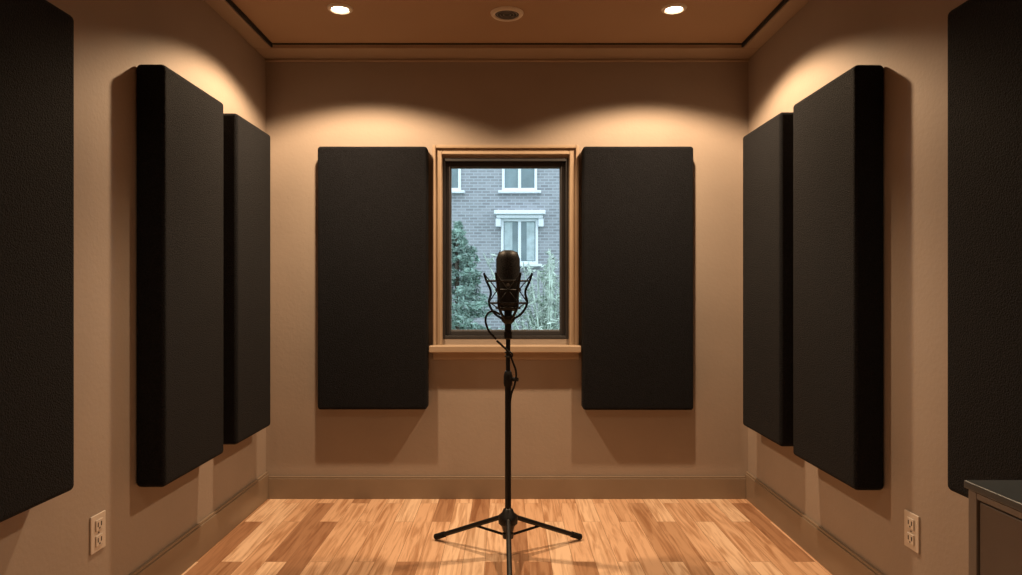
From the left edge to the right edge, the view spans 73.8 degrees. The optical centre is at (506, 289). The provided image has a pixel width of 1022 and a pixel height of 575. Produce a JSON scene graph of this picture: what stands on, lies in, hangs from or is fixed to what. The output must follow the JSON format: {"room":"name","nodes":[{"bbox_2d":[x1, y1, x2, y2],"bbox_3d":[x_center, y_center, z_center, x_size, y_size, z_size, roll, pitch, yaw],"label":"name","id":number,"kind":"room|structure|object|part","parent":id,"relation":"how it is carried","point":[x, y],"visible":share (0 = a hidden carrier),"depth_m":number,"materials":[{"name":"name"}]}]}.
{"room":"studio","nodes":[
{"label":"studio","id":0,"kind":"room"},
{"bbox_2d":[0,0,265,574],"bbox_3d":[-1.530,-0.080,1.395,0.200,2.630,5.790,0,0,0],"label":"wall","id":1,"kind":"structure","parent":0,"point":[112,38],"depth_m":2.49,"materials":[{"name":"paint"}]},
{"bbox_2d":[0,0,73,521],"bbox_3d":[-1.372,-0.113,1.765,0.114,1.445,0.630,0,0,0],"label":"acoustic panel","id":2,"kind":"object","parent":1,"relation":"attached to","point":[37,36],"visible":1,"depth_m":1.90,"materials":[{"name":"fabric"}]},
{"bbox_2d":[90,510,105,554],"bbox_3d":[-1.425,0.845,2.375,0.011,0.130,0.086,0,0,0],"label":"wall outlet","id":3,"kind":"object","parent":1,"relation":"attached to","point":[98,521],"visible":1,"depth_m":2.37,"materials":[{"name":"beige plastic"}]},
{"bbox_2d":[95,533,102,546],"bbox_3d":[-1.422,0.872,2.375,0.004,0.038,0.040,0,0,0],"label":"receptacle","id":4,"kind":"object","parent":3,"relation":"attached to","point":[98,536],"depth_m":2.37,"materials":[{"name":"beige plastic"}]},
{"bbox_2d":[95,517,102,531],"bbox_3d":[-1.422,0.818,2.375,0.004,0.038,0.040,0,0,0],"label":"receptacle","id":5,"kind":"object","parent":3,"relation":"attached to","point":[98,520],"depth_m":2.37,"materials":[{"name":"beige plastic"}]},
{"bbox_2d":[137,64,222,486],"bbox_3d":[-1.372,-0.055,2.893,0.114,1.632,0.557,0,0,0],"label":"acoustic panel","id":6,"kind":"object","parent":1,"relation":"attached to","point":[180,125],"visible":1,"depth_m":2.71,"materials":[{"name":"fabric"}]},
{"bbox_2d":[130,472,268,574],"bbox_3d":[-1.421,1.156,1.370,0.018,0.158,5.340,0,0,0],"label":"baseboard","id":7,"kind":"structure","parent":1,"relation":"attached to","point":[182,553],"depth_m":3.20,"materials":[{"name":"paint"}]},
{"bbox_2d":[223,113,269,444],"bbox_3d":[-1.372,-0.054,3.560,0.114,1.622,0.480,0,0,0],"label":"acoustic panel","id":8,"kind":"object","parent":1,"relation":"attached to","point":[246,148],"visible":0.77,"depth_m":3.42,"materials":[{"name":"fabric"}]},
{"bbox_2d":[204,0,809,58],"bbox_3d":[0.000,-1.380,1.370,2.860,0.030,5.340,0,0,0],"label":"trim","id":9,"kind":"structure","parent":1,"relation":"attached to","point":[221,7],"depth_m":3.88,"materials":[{"name":"paint"}]},
{"bbox_2d":[226,0,787,46],"bbox_3d":[0.000,-1.383,1.275,2.670,0.021,5.150,0,0,0],"label":"trim","id":10,"kind":"structure","parent":1,"relation":"attached to","point":[230,2],"depth_m":3.85,"materials":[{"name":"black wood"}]},
{"bbox_2d":[266,62,747,475],"bbox_3d":[0.000,-0.080,4.165,2.860,2.630,0.250,0,0,0],"label":"wall","id":11,"kind":"structure","parent":0,"point":[701,106],"depth_m":4.04,"materials":[{"name":"paint"}]},
{"bbox_2d":[318,147,428,408],"bbox_3d":[-0.781,-0.069,3.990,0.636,1.527,0.099,0,0,0],"label":"acoustic panel","id":12,"kind":"object","parent":11,"relation":"attached to","point":[373,202],"visible":1,"depth_m":3.94,"materials":[{"name":"fabric"}]},
{"bbox_2d":[429,345,580,352],"bbox_3d":[-0.012,0.345,4.015,0.886,0.042,0.110,0,0,0],"label":"sill","id":13,"kind":"structure","parent":11,"relation":"attached to","point":[432,348],"depth_m":3.96,"materials":[{"name":"paint"}]},
{"bbox_2d":[432,145,578,344],"bbox_3d":[-0.007,-0.264,4.031,0.863,1.181,0.018,0,0,0],"label":"trim","id":14,"kind":"structure","parent":11,"relation":"attached to","point":[438,151],"depth_m":4.02,"materials":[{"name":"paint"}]},
{"bbox_2d":[440,152,571,344],"bbox_3d":[-0.007,-0.243,4.017,0.779,1.139,0.010,0,0,0],"label":"bead","id":15,"kind":"object","parent":14,"relation":"attached to","point":[444,153],"depth_m":4.01},
{"bbox_2d":[443,158,568,338],"bbox_3d":[-0.009,-0.246,4.089,0.751,1.072,0.102,0,0,0],"label":"window","id":16,"kind":"structure","parent":11,"relation":"in","point":[566,160],"depth_m":4.07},
{"bbox_3d":[-0.009,-0.246,4.093,0.715,1.036,0.045,0,0,0],"label":"sash","id":17,"kind":"part","parent":16,"relation":"part of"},
{"bbox_2d":[451,167,559,330],"bbox_3d":[-0.009,-0.246,4.098,0.659,0.980,0.025,0,0,0],"label":"bead","id":18,"kind":"object","parent":16,"relation":"attached to","point":[451,167],"visible":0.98,"depth_m":4.09,"materials":[{"name":"grey"}]},
{"bbox_2d":[433,353,578,358],"bbox_3d":[-0.006,0.388,4.027,0.866,0.043,0.026,0,0,0],"label":"apron","id":19,"kind":"object","parent":11,"relation":"attached to","point":[435,355],"visible":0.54,"depth_m":4.01,"materials":[{"name":"paint"}]},
{"bbox_2d":[268,476,745,498],"bbox_3d":[0.000,1.169,4.031,2.824,0.132,0.018,0,0,0],"label":"baseboard","id":20,"kind":"structure","parent":11,"relation":"attached to","point":[279,487],"depth_m":4.02,"materials":[{"name":"paint"}]},
{"bbox_2d":[265,59,748,61],"bbox_3d":[0.000,-1.357,4.029,2.860,0.016,0.022,0,0,0],"label":"trim","id":21,"kind":"structure","parent":11,"relation":"attached to","point":[266,60],"depth_m":4.02,"materials":[{"name":"paint"}]},
{"bbox_2d":[581,147,692,409],"bbox_3d":[0.761,-0.068,3.990,0.642,1.530,0.099,0,0,0],"label":"acoustic panel","id":22,"kind":"object","parent":11,"relation":"attached to","point":[637,202],"visible":1,"depth_m":3.94,"materials":[{"name":"fabric"}]},
{"bbox_2d":[181,499,832,574],"bbox_3d":[0.000,1.285,1.395,3.260,0.100,5.790,0,0,0],"label":"floor","id":23,"kind":"structure","parent":0,"point":[281,536],"depth_m":3.37,"materials":[{"name":"brown wood"}]},
{"bbox_2d":[434,340,581,574],"bbox_3d":[0.005,0.732,3.060,0.734,1.005,0.639,0,0,0],"label":"microphone stand","id":24,"kind":"object","parent":23,"relation":"on","point":[507,519],"visible":1,"depth_m":3.15,"materials":[{"name":"black metal"}]},
{"bbox_2d":[483,250,532,339],"bbox_3d":[0.005,0.023,3.160,0.207,0.417,0.234,0,0,31],"label":"microphone","id":25,"kind":"object","parent":24,"relation":"on","point":[507,274],"visible":1,"depth_m":3.12,"materials":[{"name":"black metal"}]},
{"bbox_2d":[496,250,519,279],"bbox_3d":[0.005,-0.115,3.160,0.111,0.142,0.109,0,0,0],"label":"grille","id":26,"kind":"object","parent":25,"relation":"attached to","point":[507,261],"depth_m":3.12,"materials":[{"name":"black metal"}]},
{"bbox_2d":[964,480,1021,574],"bbox_3d":[1.175,0.812,0.825,0.507,0.845,1.150,0,0,0],"label":"base cabinet","id":27,"kind":"object","parent":23,"relation":"on","point":[995,506],"visible":1,"depth_m":1.32,"materials":[{"name":"painted wood"}]},
{"bbox_2d":[232,0,781,42],"bbox_3d":[0.000,-1.445,1.395,3.260,0.100,5.790,0,0,0],"label":"ceiling","id":28,"kind":"structure","parent":0,"point":[280,21],"depth_m":3.54,"materials":[{"name":"paint"}]},
{"bbox_2d":[327,3,352,14],"bbox_3d":[-0.826,-1.389,3.370,0.126,0.012,0.126,0,0,0],"label":"recessed light","id":29,"kind":"object","parent":28,"relation":"in","point":[337,8],"visible":1,"depth_m":3.36,"materials":[{"name":"beige"}]},
{"bbox_2d":[490,6,523,21],"bbox_3d":[0.000,-1.388,3.430,0.168,0.014,0.168,0,0,0],"label":"ceiling vent","id":30,"kind":"object","parent":28,"relation":"in","point":[504,13],"depth_m":3.41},
{"bbox_2d":[661,3,686,14],"bbox_3d":[0.826,-1.389,3.370,0.126,0.012,0.126,0,0,0],"label":"recessed light","id":31,"kind":"object","parent":28,"relation":"in","point":[673,8],"visible":1,"depth_m":3.36,"materials":[{"name":"beige"}]},
{"bbox_2d":[748,0,968,574],"bbox_3d":[1.530,-0.080,1.395,0.200,2.630,5.790,0,0,0],"label":"wall","id":32,"kind":"structure","parent":0,"point":[825,39],"depth_m":2.48,"materials":[{"name":"paint"}]},
{"bbox_2d":[743,112,792,445],"bbox_3d":[1.372,-0.051,3.545,0.114,1.617,0.530,0,0,0],"label":"acoustic panel","id":33,"kind":"object","parent":32,"relation":"attached to","point":[768,149],"visible":0.84,"depth_m":3.41,"materials":[{"name":"fabric"}]},
{"bbox_2d":[745,472,883,574],"bbox_3d":[1.421,1.156,1.370,0.018,0.158,5.340,0,0,0],"label":"baseboard","id":34,"kind":"structure","parent":32,"relation":"attached to","point":[831,553],"depth_m":3.20,"materials":[{"name":"paint"}]},
{"bbox_2d":[793,65,882,489],"bbox_3d":[1.372,-0.047,2.857,0.114,1.616,0.570,0,0,0],"label":"acoustic panel","id":35,"kind":"object","parent":32,"relation":"attached to","point":[838,127],"visible":1,"depth_m":2.70,"materials":[{"name":"fabric"}]},
{"bbox_2d":[904,509,919,553],"bbox_3d":[1.425,0.850,2.400,0.011,0.130,0.086,0,0,0],"label":"wall outlet","id":36,"kind":"object","parent":32,"relation":"attached to","point":[911,521],"visible":1,"depth_m":2.39,"materials":[{"name":"beige plastic"}]},
{"bbox_2d":[907,532,913,545],"bbox_3d":[1.422,0.877,2.400,0.004,0.038,0.040,0,0,0],"label":"receptacle","id":37,"kind":"object","parent":36,"relation":"attached to","point":[910,535],"depth_m":2.40,"materials":[{"name":"beige plastic"}]},
{"bbox_2d":[907,516,913,530],"bbox_3d":[1.422,0.823,2.400,0.004,0.038,0.040,0,0,0],"label":"receptacle","id":38,"kind":"object","parent":36,"relation":"attached to","point":[910,519],"depth_m":2.40,"materials":[{"name":"beige plastic"}]},
{"bbox_2d":[948,0,1021,497],"bbox_3d":[1.372,-0.117,1.732,0.114,1.435,0.625,0,0,0],"label":"acoustic panel","id":39,"kind":"object","parent":32,"relation":"attached to","point":[985,36],"visible":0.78,"depth_m":1.88,"materials":[{"name":"fabric"}]},
{"label":"outside","id":40,"kind":"structure","parent":0,"visible":0},
{"bbox_3d":[0.000,1.460,12.170,28.000,0.150,15.660,0,0,0],"label":"ground","id":41,"kind":"structure","parent":40,"visible":0},
{"bbox_2d":[452,220,492,329],"bbox_3d":[-0.713,0.199,9.517,1.169,2.373,1.189,0,0,0],"label":"conifer tree","id":42,"kind":"object","parent":41,"relation":"on","point":[465,264],"visible":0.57,"depth_m":9.39,"materials":[{"name":"green plant"}]},
{"bbox_2d":[452,169,558,329],"bbox_3d":[0.000,-4.190,18.025,20.000,11.150,0.750,0,0,0],"label":"brick building","id":43,"kind":"structure","parent":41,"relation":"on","point":[517,210],"depth_m":18.00,"materials":[{"name":"brick"}]},
{"bbox_3d":[-1.678,-3.467,17.980,0.825,1.600,0.020,0,0,0],"label":"pane","id":44,"kind":"part","parent":43,"relation":"part of","materials":[{"name":"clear glass"}]},
{"bbox_3d":[-1.678,-3.467,17.960,0.925,1.700,0.080,0,0,0],"label":"frame","id":45,"kind":"part","parent":43,"relation":"part of","materials":[{"name":"stone"}]},
{"bbox_3d":[0.330,-1.282,17.980,0.878,1.089,0.020,0,0,0],"label":"pane","id":46,"kind":"part","parent":43,"relation":"part of","materials":[{"name":"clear glass"}]},
{"bbox_3d":[0.330,-3.467,17.980,0.825,1.600,0.020,0,0,0],"label":"pane","id":47,"kind":"part","parent":43,"relation":"part of","materials":[{"name":"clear glass"}]},
{"bbox_3d":[0.330,-1.282,17.960,0.978,1.189,0.080,0,0,0],"label":"frame","id":48,"kind":"part","parent":43,"relation":"part of","materials":[{"name":"stone"}]},
{"bbox_3d":[0.330,-3.467,17.960,0.925,1.700,0.080,0,0,0],"label":"frame","id":49,"kind":"part","parent":43,"relation":"part of","materials":[{"name":"stone"}]},
{"bbox_2d":[504,222,534,260],"bbox_3d":[0.330,-1.282,17.967,0.798,1.009,0.006,0,0,0],"label":"window","id":50,"kind":"structure","parent":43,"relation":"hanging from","point":[519,237],"depth_m":17.96,"materials":[{"name":"glass"}]},
{"bbox_2d":[494,210,545,226],"bbox_3d":[0.330,-1.867,17.825,1.338,0.420,0.350,0,0,0],"label":"hood","id":51,"kind":"object","parent":43,"relation":"attached to","point":[502,218],"depth_m":17.80,"materials":[{"name":"stone"}]},
{"bbox_2d":[482,325,557,329],"bbox_3d":[-0.002,1.037,11.982,7.013,0.973,1.020,0,0,0],"label":"hedge","id":52,"kind":"object","parent":41,"relation":"on","point":[503,326],"visible":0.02,"depth_m":11.91,"materials":[{"name":"green plant"}]},
{"bbox_2d":[483,248,558,329],"bbox_3d":[0.400,0.407,9.476,1.194,1.961,1.133,0,0,32],"label":"reeds","id":53,"kind":"object","parent":41,"relation":"on","point":[547,322],"visible":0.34,"depth_m":9.43,"materials":[{"name":"green plant"}]}
]}

